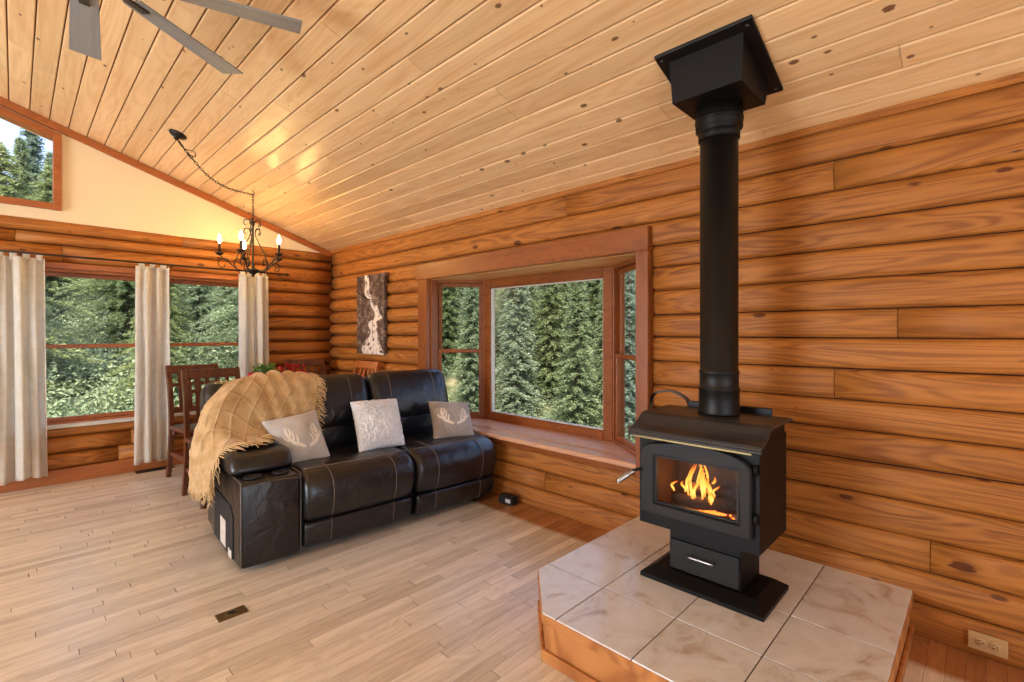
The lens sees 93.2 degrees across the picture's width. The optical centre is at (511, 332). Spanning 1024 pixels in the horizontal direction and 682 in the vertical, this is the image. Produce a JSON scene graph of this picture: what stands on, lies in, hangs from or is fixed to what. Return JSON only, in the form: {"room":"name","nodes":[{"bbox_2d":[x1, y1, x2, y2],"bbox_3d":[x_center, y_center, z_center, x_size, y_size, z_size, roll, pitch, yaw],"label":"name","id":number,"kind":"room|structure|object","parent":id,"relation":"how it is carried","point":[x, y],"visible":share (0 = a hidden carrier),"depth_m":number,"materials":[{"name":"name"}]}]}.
{"room":"cabin living room","nodes":[
{"label":"cabin living room","id":0,"kind":"room"},
{"bbox_2d":[0,99,332,469],"bbox_3d":[-4.884,-0.437,3.303,0.253,3.674,7.917,0,0,44],"label":"wall","id":1,"kind":"structure","parent":0,"point":[112,208],"depth_m":4.60,"materials":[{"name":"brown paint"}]},
{"bbox_2d":[0,106,61,210],"bbox_3d":[-4.362,-1.589,3.781,0.134,1.067,1.231,0,0,44],"label":"window","id":2,"kind":"structure","parent":1,"relation":"in","point":[56,138],"depth_m":4.12,"materials":[{"name":"brown wood"}]},
{"bbox_2d":[45,268,134,429],"bbox_3d":[-3.889,0.130,4.276,0.200,1.380,1.080,0,0,44],"label":"window","id":3,"kind":"structure","parent":1,"relation":"in","point":[123,416],"depth_m":4.33,"materials":[{"name":"beige wood"}]},
{"bbox_2d":[0,451,183,492],"bbox_3d":[-4.898,1.238,3.176,0.050,0.125,7.717,0,0,44],"label":"baseboard","id":4,"kind":"structure","parent":1,"relation":"attached to","point":[77,473],"depth_m":4.29,"materials":[{"name":"brown wood"}]},
{"bbox_2d":[45,261,238,280],"bbox_3d":[-3.520,-0.580,4.573,0.075,0.050,2.020,0,0,44],"label":"trim","id":5,"kind":"structure","parent":1,"relation":"attached to","point":[58,265],"depth_m":4.44,"materials":[{"name":"brown wood"}]},
{"bbox_2d":[0,250,288,275],"bbox_3d":[-3.510,-0.655,4.505,0.143,0.060,2.756,0,0,44],"label":"curtain rod","id":6,"kind":"object","parent":1,"relation":"attached to","point":[19,252],"visible":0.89,"depth_m":4.40,"materials":[{"name":"brown metal"}]},
{"bbox_2d":[0,252,47,485],"bbox_3d":[-4.021,0.278,3.899,0.119,1.868,0.410,0,0,42],"label":"curtain","id":7,"kind":"object","parent":6,"relation":"hanging from","point":[23,387],"visible":1,"depth_m":3.93,"materials":[{"name":"fabric"}]},
{"bbox_2d":[134,263,169,464],"bbox_3d":[-3.376,0.283,4.553,0.114,1.878,0.284,0,0,44],"label":"curtain","id":8,"kind":"object","parent":6,"relation":"hanging from","point":[152,318],"visible":0.91,"depth_m":4.57,"materials":[{"name":"fabric"}]},
{"bbox_2d":[238,271,268,377],"bbox_3d":[-2.767,0.283,5.189,0.122,1.878,0.298,0,0,44],"label":"curtain","id":9,"kind":"object","parent":6,"relation":"hanging from","point":[253,320],"visible":0.61,"depth_m":5.17,"materials":[{"name":"fabric"}]},
{"bbox_2d":[0,96,332,255],"bbox_3d":[-3.550,-1.594,4.551,0.033,1.359,3.867,0,0,44],"label":"trim","id":10,"kind":"structure","parent":1,"relation":"attached to","point":[12,106],"depth_m":4.60,"materials":[{"name":"brown wood"}]},
{"bbox_2d":[169,276,238,416],"bbox_3d":[-3.181,0.130,5.003,0.200,1.380,0.930,0,0,44],"label":"window","id":11,"kind":"structure","parent":1,"relation":"in","point":[173,280],"depth_m":4.98,"materials":[{"name":"beige wood"}]},
{"bbox_2d":[0,0,1023,250],"bbox_3d":[-1.703,-1.658,0.100,9.380,1.471,8.167,0,0,44],"label":"ceiling","id":12,"kind":"structure","parent":0,"point":[378,119],"depth_m":2.72,"materials":[{"name":"brown wood"}]},
{"bbox_2d":[69,0,301,73],"bbox_3d":[-1.658,-1.598,1.860,1.503,0.496,1.514,0,0,44],"label":"ceiling fan","id":13,"kind":"object","parent":12,"relation":"hanging from","point":[84,16],"visible":1,"depth_m":2.18,"materials":[{"name":"grey wood"}]},
{"bbox_2d":[169,129,282,276],"bbox_3d":[-2.454,-1.072,4.357,0.597,1.075,1.082,0,0,-2],"label":"chandelier","id":14,"kind":"object","parent":12,"relation":"hanging from","point":[176,134],"visible":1,"depth_m":4.57,"materials":[{"name":"brown metal"}]},
{"bbox_2d":[654,14,782,119],"bbox_3d":[0.922,-1.126,2.159,0.410,0.212,0.410,0,0,44],"label":"box","id":15,"kind":"object","parent":12,"relation":"attached to","point":[733,60],"visible":0.85,"depth_m":2.05,"materials":[{"name":"black metal"}]},
{"bbox_2d":[0,464,1023,681],"bbox_3d":[-1.703,1.360,0.065,9.330,0.120,8.117,0,0,44],"label":"floor","id":16,"kind":"structure","parent":0,"point":[124,577],"depth_m":2.36,"materials":[{"name":"brown wood"}]},
{"bbox_2d":[135,465,174,473],"bbox_3d":[-3.392,1.296,4.601,0.090,0.009,0.300,0,0,44],"label":"floor vent","id":17,"kind":"object","parent":16,"relation":"in","point":[158,468],"visible":0.87,"depth_m":4.57,"materials":[{"name":"brown metal"}]},
{"bbox_2d":[165,363,219,485],"bbox_3d":[-2.811,0.799,4.392,0.516,1.016,0.430,0,0,38],"label":"dining chair","id":18,"kind":"object","parent":16,"relation":"on","point":[173,429],"visible":0.44,"depth_m":4.35,"materials":[{"name":"brown wood"}]},
{"bbox_2d":[180,367,240,508],"bbox_3d":[-2.332,0.799,3.880,0.516,1.016,0.430,0,0,41],"label":"dining chair","id":19,"kind":"object","parent":16,"relation":"on","point":[195,374],"visible":0.46,"depth_m":3.87,"materials":[{"name":"brown wood"}]},
{"bbox_2d":[215,605,248,622],"bbox_3d":[-1.296,1.296,2.239,0.072,0.008,0.124,0,0,44],"label":"floor vent","id":20,"kind":"object","parent":16,"relation":"in","point":[242,609],"visible":1,"depth_m":2.23,"materials":[{"name":"gold metal"}]},
{"bbox_2d":[284,358,325,374],"bbox_3d":[-2.188,0.799,5.290,0.430,1.016,0.516,0,0,-42],"label":"dining chair","id":21,"kind":"object","parent":16,"relation":"on","point":[309,362],"visible":0.12,"depth_m":5.48,"materials":[{"name":"brown wood"}]},
{"bbox_2d":[200,369,495,568],"bbox_3d":[-1.099,0.804,3.475,1.831,0.991,0.968,0,0,-42],"label":"reclining sofa","id":22,"kind":"object","parent":16,"relation":"on","point":[267,507],"visible":0.59,"depth_m":3.08,"materials":[{"name":"brown leather"}]},
{"bbox_2d":[200,380,230,412],"bbox_3d":[-1.818,0.502,3.186,0.377,0.385,0.296,0,0,-42],"label":"cushion","id":23,"kind":"object","parent":22,"relation":"on","point":[211,388],"depth_m":3.06,"materials":[{"name":"brown leather"}]},
{"bbox_2d":[188,370,326,510],"bbox_3d":[-1.611,0.644,3.197,0.585,0.777,0.837,0,0,41],"label":"throw blanket","id":24,"kind":"object","parent":22,"relation":"on","point":[233,416],"visible":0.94,"depth_m":3.04,"materials":[{"name":"beige fabric"}]},
{"bbox_2d":[261,410,329,463],"bbox_3d":[-1.390,0.686,3.132,0.247,0.318,0.361,0,0,44],"label":"cushion","id":25,"kind":"object","parent":22,"relation":"on","point":[301,434],"visible":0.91,"depth_m":3.09,"materials":[{"name":"beige fabric"}]},
{"bbox_2d":[283,423,320,446],"bbox_3d":[-1.339,0.658,3.103,0.108,0.135,0.231,0,0,44],"label":"print","id":26,"kind":"object","parent":25,"relation":"attached to","point":[294,434],"depth_m":3.09},
{"bbox_2d":[321,424,357,448],"bbox_3d":[-1.382,0.760,3.520,0.660,0.257,0.183,0,0,-42],"label":"lumbar cushion","id":27,"kind":"object","parent":22,"relation":"on","point":[335,436],"depth_m":3.52,"materials":[{"name":"brown leather"}]},
{"bbox_2d":[316,373,368,427],"bbox_3d":[-1.413,0.502,3.554,0.692,0.385,0.296,0,0,-42],"label":"cushion","id":28,"kind":"object","parent":22,"relation":"on","point":[343,389],"depth_m":3.55,"materials":[{"name":"brown leather"}]},
{"bbox_2d":[287,444,414,521],"bbox_3d":[-1.173,0.961,3.305,0.730,0.318,0.813,0,0,-42],"label":"seat cushion","id":29,"kind":"object","parent":22,"relation":"on","point":[348,483],"depth_m":3.01,"materials":[{"name":"brown leather"}]},
{"bbox_2d":[350,399,404,451],"bbox_3d":[-0.964,0.655,3.510,0.298,0.321,0.440,0,0,44],"label":"cushion","id":30,"kind":"object","parent":22,"relation":"on","point":[377,423],"visible":1,"depth_m":3.43,"materials":[{"name":"white fabric"}]},
{"bbox_2d":[363,369,448,417],"bbox_3d":[-0.884,0.502,4.035,0.712,0.385,0.296,0,0,-42],"label":"cushion","id":31,"kind":"object","parent":22,"relation":"on","point":[412,389],"depth_m":3.93,"materials":[{"name":"brown leather"}]},
{"bbox_2d":[400,414,432,436],"bbox_3d":[-0.853,0.760,4.001,0.680,0.257,0.183,0,0,-42],"label":"lumbar cushion","id":32,"kind":"object","parent":22,"relation":"on","point":[412,424],"depth_m":3.95,"materials":[{"name":"brown leather"}]},
{"bbox_2d":[392,432,495,493],"bbox_3d":[-0.634,0.961,3.795,0.713,0.318,0.813,0,0,-42],"label":"seat cushion","id":33,"kind":"object","parent":22,"relation":"on","point":[446,465],"depth_m":3.50,"materials":[{"name":"brown leather"}]},
{"bbox_2d":[428,401,473,438],"bbox_3d":[-0.478,0.689,3.862,0.398,0.287,0.245,0,0,-29],"label":"cushion","id":34,"kind":"object","parent":22,"relation":"on","point":[449,419],"visible":0.98,"depth_m":3.80,"materials":[{"name":"beige fabric"}]},
{"bbox_2d":[437,408,467,423],"bbox_3d":[-0.455,0.650,3.824,0.264,0.119,0.115,0,0,-29],"label":"print","id":35,"kind":"object","parent":34,"relation":"attached to","point":[444,415],"depth_m":3.81},
{"bbox_2d":[353,360,381,376],"bbox_3d":[-1.666,0.799,4.914,0.430,1.016,0.516,0,0,42],"label":"dining chair","id":36,"kind":"object","parent":16,"relation":"on","point":[375,366],"visible":0.23,"depth_m":5.07,"materials":[{"name":"brown wood"}]},
{"bbox_2d":[499,493,517,505],"bbox_3d":[-0.030,1.269,3.696,0.140,0.062,0.072,0,0,44],"label":"power adapter","id":37,"kind":"object","parent":16,"relation":"on","point":[509,499],"visible":1,"depth_m":3.67,"materials":[{"name":"black plastic"}]},
{"bbox_2d":[538,516,913,681],"bbox_3d":[0.838,1.204,2.089,1.287,0.191,1.248,0,0,44],"label":"platform","id":38,"kind":"object","parent":16,"relation":"on","point":[600,619],"visible":0.79,"depth_m":1.87,"materials":[{"name":"beige tile"}]},
{"bbox_2d":[616,389,792,622],"bbox_3d":[0.812,0.701,2.179,0.692,0.815,0.515,0,0,44],"label":"wood stove","id":39,"kind":"object","parent":38,"relation":"on","point":[712,558],"visible":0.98,"depth_m":2.04,"materials":[{"name":"black"}]},
{"bbox_2d":[628,405,792,455],"bbox_3d":[0.873,0.416,2.148,0.560,0.100,0.419,0,0,44],"label":"cooktop","id":40,"kind":"object","parent":39,"relation":"in","point":[756,432],"depth_m":2.04,"materials":[{"name":"black metal"}]},
{"bbox_2d":[699,510,734,519],"bbox_3d":[0.874,0.793,2.164,0.284,0.022,0.197,0,0,44],"label":"embers","id":41,"kind":"object","parent":39,"relation":"on","point":[707,511],"visible":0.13,"depth_m":2.12},
{"bbox_2d":[671,493,736,514],"bbox_3d":[0.851,0.757,2.151,0.272,0.063,0.058,0,0,29],"label":"log","id":42,"kind":"object","parent":41,"relation":"on","point":[719,505],"visible":0.9,"depth_m":2.13,"materials":[{"name":"brown wood"}]},
{"bbox_2d":[689,494,736,501],"bbox_3d":[0.928,0.757,2.194,0.062,0.070,0.256,0,0,-37],"label":"log","id":43,"kind":"object","parent":41,"relation":"on","point":[697,495],"visible":0.13,"depth_m":2.15,"materials":[{"name":"brown wood"}]},
{"bbox_2d":[688,482,731,496],"bbox_3d":[0.885,0.704,2.179,0.193,0.060,0.054,0,0,19],"label":"log","id":44,"kind":"object","parent":43,"relation":"on","point":[723,490],"visible":0.61,"depth_m":2.15,"materials":[{"name":"brown wood"}]},
{"bbox_2d":[671,464,719,504],"bbox_3d":[0.825,0.653,2.192,0.226,0.194,0.112,0,0,44],"label":"fire","id":45,"kind":"object","parent":44,"relation":"on","point":[704,483],"visible":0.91,"depth_m":2.15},
{"bbox_2d":[695,98,743,416],"bbox_3d":[0.942,-0.332,2.203,0.206,1.400,0.206,0,0,44],"label":"pipe","id":46,"kind":"object","parent":39,"relation":"on","point":[719,122],"visible":1,"depth_m":2.13,"materials":[{"name":"black metal"}]},
{"bbox_3d":[-2.128,0.922,4.466,0.680,0.755,0.690,0,0,44],"label":"dining table","id":47,"kind":"object","parent":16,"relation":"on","visible":0},
{"bbox_2d":[251,363,277,373],"bbox_3d":[-2.228,0.403,4.364,0.227,0.283,0.236,0,0,-13],"label":"potted plant","id":48,"kind":"object","parent":47,"relation":"on","point":[262,367],"visible":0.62,"depth_m":4.33,"materials":[{"name":"green plant"}]},
{"bbox_2d":[279,363,306,372],"bbox_3d":[-2.112,0.412,4.656,0.259,0.267,0.200,0,0,-20],"label":"flowers","id":49,"kind":"object","parent":47,"relation":"on","point":[289,366],"visible":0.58,"depth_m":4.69,"materials":[{"name":"red plant"}]},
{"bbox_2d":[329,83,1023,669],"bbox_3d":[0.918,0.100,2.900,9.130,2.600,0.098,0,0,44],"label":"wall","id":50,"kind":"structure","parent":0,"point":[881,260],"depth_m":2.20,"materials":[{"name":"brown wood"}]},
{"bbox_2d":[356,272,386,354],"bbox_3d":[-1.504,-0.198,5.155,0.568,0.845,0.046,0,0,44],"label":"wall picture","id":51,"kind":"object","parent":50,"relation":"attached to","point":[371,290],"visible":1,"depth_m":5.11,"materials":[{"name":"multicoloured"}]},
{"bbox_2d":[416,225,653,478],"bbox_3d":[0.253,0.221,4.008,2.570,1.738,0.785,0,0,44],"label":"window","id":52,"kind":"structure","parent":50,"relation":"in","point":[608,256],"depth_m":3.63,"materials":[{"name":"beige wood"}]},
{"bbox_2d":[330,72,1023,253],"bbox_3d":[0.982,-0.981,2.822,8.930,0.038,0.040,0,0,44],"label":"trim","id":53,"kind":"structure","parent":50,"relation":"attached to","point":[1018,78],"depth_m":2.43,"materials":[{"name":"brown wood"}]},
{"bbox_2d":[968,629,1007,658],"bbox_3d":[1.882,1.232,1.915,0.114,0.070,0.011,0,0,44],"label":"wall outlet","id":54,"kind":"object","parent":50,"relation":"attached to","point":[976,640],"visible":1,"depth_m":1.91,"materials":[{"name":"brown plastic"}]},
{"bbox_2d":[975,638,985,646],"bbox_3d":[1.866,1.232,1.927,0.033,0.033,0.004,0,0,44],"label":"socket","id":55,"kind":"object","parent":54,"relation":"attached to","point":[979,642],"depth_m":1.93,"materials":[{"name":"beige plastic"}]},
{"bbox_2d":[989,642,1000,651],"bbox_3d":[1.894,1.232,1.899,0.033,0.033,0.004,0,0,44],"label":"socket","id":56,"kind":"object","parent":54,"relation":"attached to","point":[993,646],"depth_m":1.90,"materials":[{"name":"beige plastic"}]},
{"label":"outside","id":57,"kind":"structure","parent":0,"visible":0},
{"bbox_2d":[46,277,635,443],"bbox_3d":[-4.539,-11.054,25.188,124.950,33.701,136.844,0,0,44],"label":"ground","id":58,"kind":"structure","parent":57,"point":[449,380],"depth_m":21.73,"materials":[{"name":"green plant"}]},
{"bbox_2d":[4,136,37,199],"bbox_3d":[-13.702,-2.839,13.478,1.560,5.248,1.503,0,0,-26],"label":"conifer tree","id":59,"kind":"object","parent":58,"relation":"on","point":[18,151],"visible":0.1,"depth_m":13.48,"materials":[{"name":"green plant"}]},
{"bbox_2d":[12,128,63,285],"bbox_3d":[-15.018,-3.761,15.130,1.666,6.840,1.702,0,0,-2],"label":"conifer tree","id":60,"kind":"object","parent":58,"relation":"on","point":[34,149],"visible":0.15,"depth_m":15.08,"materials":[{"name":"green plant"}]},
{"bbox_2d":[43,151,51,189],"bbox_3d":[-22.928,-5.442,23.981,1.751,7.181,1.766,0,0,-6],"label":"conifer tree","id":61,"kind":"object","parent":58,"relation":"on","point":[48,162],"visible":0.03,"depth_m":23.96,"materials":[{"name":"green plant"}]},
{"bbox_2d":[45,286,64,350],"bbox_3d":[-8.873,-0.322,8.641,1.476,2.626,1.523,0,0,45],"label":"conifer tree","id":62,"kind":"object","parent":58,"relation":"on","point":[50,326],"visible":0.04,"depth_m":8.90,"materials":[{"name":"green plant"}]},
{"bbox_2d":[0,142,124,414],"bbox_3d":[-7.580,-0.473,7.234,2.556,4.705,2.861,0,0,3],"label":"conifer tree","id":63,"kind":"object","parent":58,"relation":"on","point":[5,190],"visible":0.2,"depth_m":7.39,"materials":[{"name":"green plant"}]},
{"bbox_2d":[27,164,102,322],"bbox_3d":[-10.491,-1.624,10.983,2.233,4.371,2.500,0,0,-45],"label":"conifer tree","id":64,"kind":"object","parent":58,"relation":"on","point":[45,192],"visible":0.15,"depth_m":10.88,"materials":[{"name":"green plant"}]},
{"bbox_2d":[68,278,115,293],"bbox_3d":[-11.696,-3.363,13.931,1.990,6.625,2.025,0,0,-43],"label":"conifer tree","id":65,"kind":"object","parent":58,"relation":"on","point":[84,278],"visible":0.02,"depth_m":13.58,"materials":[{"name":"green plant"}]},
{"bbox_2d":[49,278,199,360],"bbox_3d":[-8.043,-1.004,9.968,2.741,4.715,2.448,0,0,17],"label":"conifer tree","id":66,"kind":"object","parent":58,"relation":"on","point":[119,304],"visible":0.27,"depth_m":9.59,"materials":[{"name":"green plant"}]},
{"bbox_2d":[85,279,196,325],"bbox_3d":[-8.999,-2.023,12.138,2.634,5.316,2.719,0,0,14],"label":"conifer tree","id":67,"kind":"object","parent":58,"relation":"on","point":[104,279],"visible":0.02,"depth_m":12.37,"materials":[{"name":"green plant"}]},
{"bbox_2d":[93,316,193,410],"bbox_3d":[-5.725,0.523,7.642,1.368,2.432,1.531,0,0,3],"label":"conifer tree","id":68,"kind":"object","parent":58,"relation":"on","point":[172,358],"visible":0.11,"depth_m":7.55,"materials":[{"name":"green plant"}]},
{"bbox_2d":[113,283,211,371],"bbox_3d":[-6.502,-0.053,9.007,1.618,2.964,1.445,0,0,-14],"label":"conifer tree","id":69,"kind":"object","parent":58,"relation":"on","point":[172,293],"visible":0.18,"depth_m":9.03,"materials":[{"name":"green plant"}]},
{"bbox_2d":[170,284,226,342],"bbox_3d":[-7.337,-0.692,11.321,1.475,3.111,1.522,0,0,11],"label":"conifer tree","id":70,"kind":"object","parent":58,"relation":"on","point":[198,303],"visible":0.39,"depth_m":11.27,"materials":[{"name":"green plant"}]},
{"bbox_2d":[177,285,238,388],"bbox_3d":[-4.822,-0.513,8.977,2.605,5.054,2.524,0,0,-8],"label":"conifer tree","id":71,"kind":"object","parent":58,"relation":"on","point":[233,312],"visible":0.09,"depth_m":8.66,"materials":[{"name":"green plant"}]},
{"bbox_2d":[192,286,237,327],"bbox_3d":[-7.497,-1.077,12.631,1.551,2.942,1.503,0,0,-19],"label":"conifer tree","id":72,"kind":"object","parent":58,"relation":"on","point":[216,286],"visible":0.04,"depth_m":12.46,"materials":[{"name":"green plant"}]},
{"bbox_2d":[199,286,238,364],"bbox_3d":[-6.182,-0.287,10.665,1.521,2.898,1.474,0,0,7],"label":"conifer tree","id":73,"kind":"object","parent":58,"relation":"on","point":[219,287],"visible":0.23,"depth_m":10.53,"materials":[{"name":"green plant"}]},
{"bbox_2d":[45,274,635,442],"bbox_3d":[-3.556,-2.006,26.601,29.318,13.859,43.935,0,0,25],"label":"undergrowth","id":74,"kind":"object","parent":58,"relation":"on","point":[64,406],"visible":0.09,"depth_m":8.02,"materials":[{"name":"green plant"}]},
{"bbox_2d":[442,287,461,336],"bbox_3d":[-3.739,-3.486,27.093,2.064,9.953,2.109,0,0,-8],"label":"conifer tree","id":75,"kind":"object","parent":58,"relation":"on","point":[458,301],"visible":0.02,"depth_m":27.08,"materials":[{"name":"green plant"}]},
{"bbox_2d":[442,287,462,360],"bbox_3d":[-3.424,-1.792,24.989,2.274,8.574,2.314,0,0,-21],"label":"conifer tree","id":76,"kind":"object","parent":58,"relation":"on","point":[448,341],"visible":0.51,"depth_m":24.89,"materials":[{"name":"green plant"}]},
{"bbox_2d":[453,287,465,323],"bbox_3d":[-3.536,-3.359,28.766,1.850,7.754,1.866,0,0,-15],"label":"conifer tree","id":77,"kind":"object","parent":58,"relation":"on","point":[459,287],"visible":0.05,"depth_m":28.69,"materials":[{"name":"green plant"}]},
{"bbox_2d":[451,287,478,411],"bbox_3d":[-1.666,0.377,20.520,1.967,8.605,1.985,0,0,35],"label":"conifer tree","id":78,"kind":"object","parent":58,"relation":"on","point":[471,331],"visible":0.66,"depth_m":20.29,"materials":[{"name":"green plant"}]},
{"bbox_2d":[454,287,501,385],"bbox_3d":[-1.663,-0.330,22.853,2.468,7.542,2.424,0,0,40],"label":"conifer tree","id":79,"kind":"object","parent":58,"relation":"on","point":[462,358],"visible":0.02,"depth_m":22.73,"materials":[{"name":"green plant"}]},
{"bbox_2d":[495,289,512,354],"bbox_3d":[-0.144,-1.163,25.722,2.358,6.620,2.272,0,0,-3],"label":"conifer tree","id":80,"kind":"object","parent":58,"relation":"on","point":[500,306],"visible":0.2,"depth_m":25.41,"materials":[{"name":"green plant"}]},
{"bbox_2d":[495,287,542,415],"bbox_3d":[0.214,-0.212,21.055,2.377,9.657,2.429,0,0,36],"label":"conifer tree","id":81,"kind":"object","parent":58,"relation":"on","point":[517,335],"visible":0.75,"depth_m":20.83,"materials":[{"name":"green plant"}]},
{"bbox_2d":[509,286,539,372],"bbox_3d":[0.767,-0.836,23.998,2.032,7.663,2.069,0,0,24],"label":"conifer tree","id":82,"kind":"object","parent":58,"relation":"on","point":[532,321],"visible":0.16,"depth_m":23.79,"materials":[{"name":"green plant"}]},
{"bbox_2d":[527,286,542,338],"bbox_3d":[0.838,-2.581,27.067,1.992,7.708,1.975,0,0,-30],"label":"conifer tree","id":83,"kind":"object","parent":58,"relation":"on","point":[533,293],"visible":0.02,"depth_m":26.94,"materials":[{"name":"green plant"}]},
{"bbox_2d":[526,284,569,396],"bbox_3d":[1.691,-0.714,22.559,2.500,9.463,2.544,0,0,15],"label":"conifer tree","id":84,"kind":"object","parent":58,"relation":"on","point":[550,311],"visible":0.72,"depth_m":22.39,"materials":[{"name":"green plant"}]},
{"bbox_2d":[546,283,571,356],"bbox_3d":[2.512,-1.784,25.210,2.222,8.127,2.182,0,0,-45],"label":"conifer tree","id":85,"kind":"object","parent":58,"relation":"on","point":[564,285],"visible":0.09,"depth_m":24.92,"materials":[{"name":"green plant"}]},
{"bbox_2d":[552,282,602,426],"bbox_3d":[2.720,0.960,20.003,2.310,8.563,2.330,0,0,41],"label":"conifer tree","id":86,"kind":"object","parent":58,"relation":"on","point":[577,410],"visible":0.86,"depth_m":19.74,"materials":[{"name":"green plant"}]},
{"bbox_2d":[566,281,593,320],"bbox_3d":[4.075,-4.016,28.633,2.100,9.032,2.118,0,0,-33],"label":"conifer tree","id":87,"kind":"object","parent":58,"relation":"on","point":[585,281],"visible":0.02,"depth_m":28.39,"materials":[{"name":"green plant"}]},
{"bbox_2d":[583,280,601,343],"bbox_3d":[4.503,-2.607,26.011,2.456,9.079,2.412,0,0,29],"label":"conifer tree","id":88,"kind":"object","parent":58,"relation":"on","point":[594,287],"visible":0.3,"depth_m":25.73,"materials":[{"name":"green plant"}]},
{"bbox_2d":[587,280,602,414],"bbox_3d":[4.008,0.952,21.126,1.856,6.713,1.873,0,0,-28],"label":"conifer tree","id":89,"kind":"object","parent":58,"relation":"on","point":[599,345],"visible":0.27,"depth_m":21.00,"materials":[{"name":"green plant"}]},
{"bbox_2d":[590,280,602,364],"bbox_3d":[4.931,-1.369,24.059,1.953,8.279,1.936,0,0,-38],"label":"conifer tree","id":90,"kind":"object","parent":58,"relation":"on","point":[597,341],"visible":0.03,"depth_m":23.99,"materials":[{"name":"green plant"}]},
{"bbox_2d":[602,270,635,437],"bbox_3d":[4.691,0.629,19.528,2.061,8.874,2.106,0,0,43],"label":"conifer tree","id":91,"kind":"object","parent":58,"relation":"on","point":[630,308],"visible":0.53,"depth_m":19.32,"materials":[{"name":"green plant"}]},
{"bbox_2d":[626,274,635,391],"bbox_3d":[5.385,-0.021,22.163,1.855,7.072,1.815,0,0,-8],"label":"conifer tree","id":92,"kind":"object","parent":58,"relation":"on","point":[632,274],"visible":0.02,"depth_m":22.06,"materials":[{"name":"green plant"}]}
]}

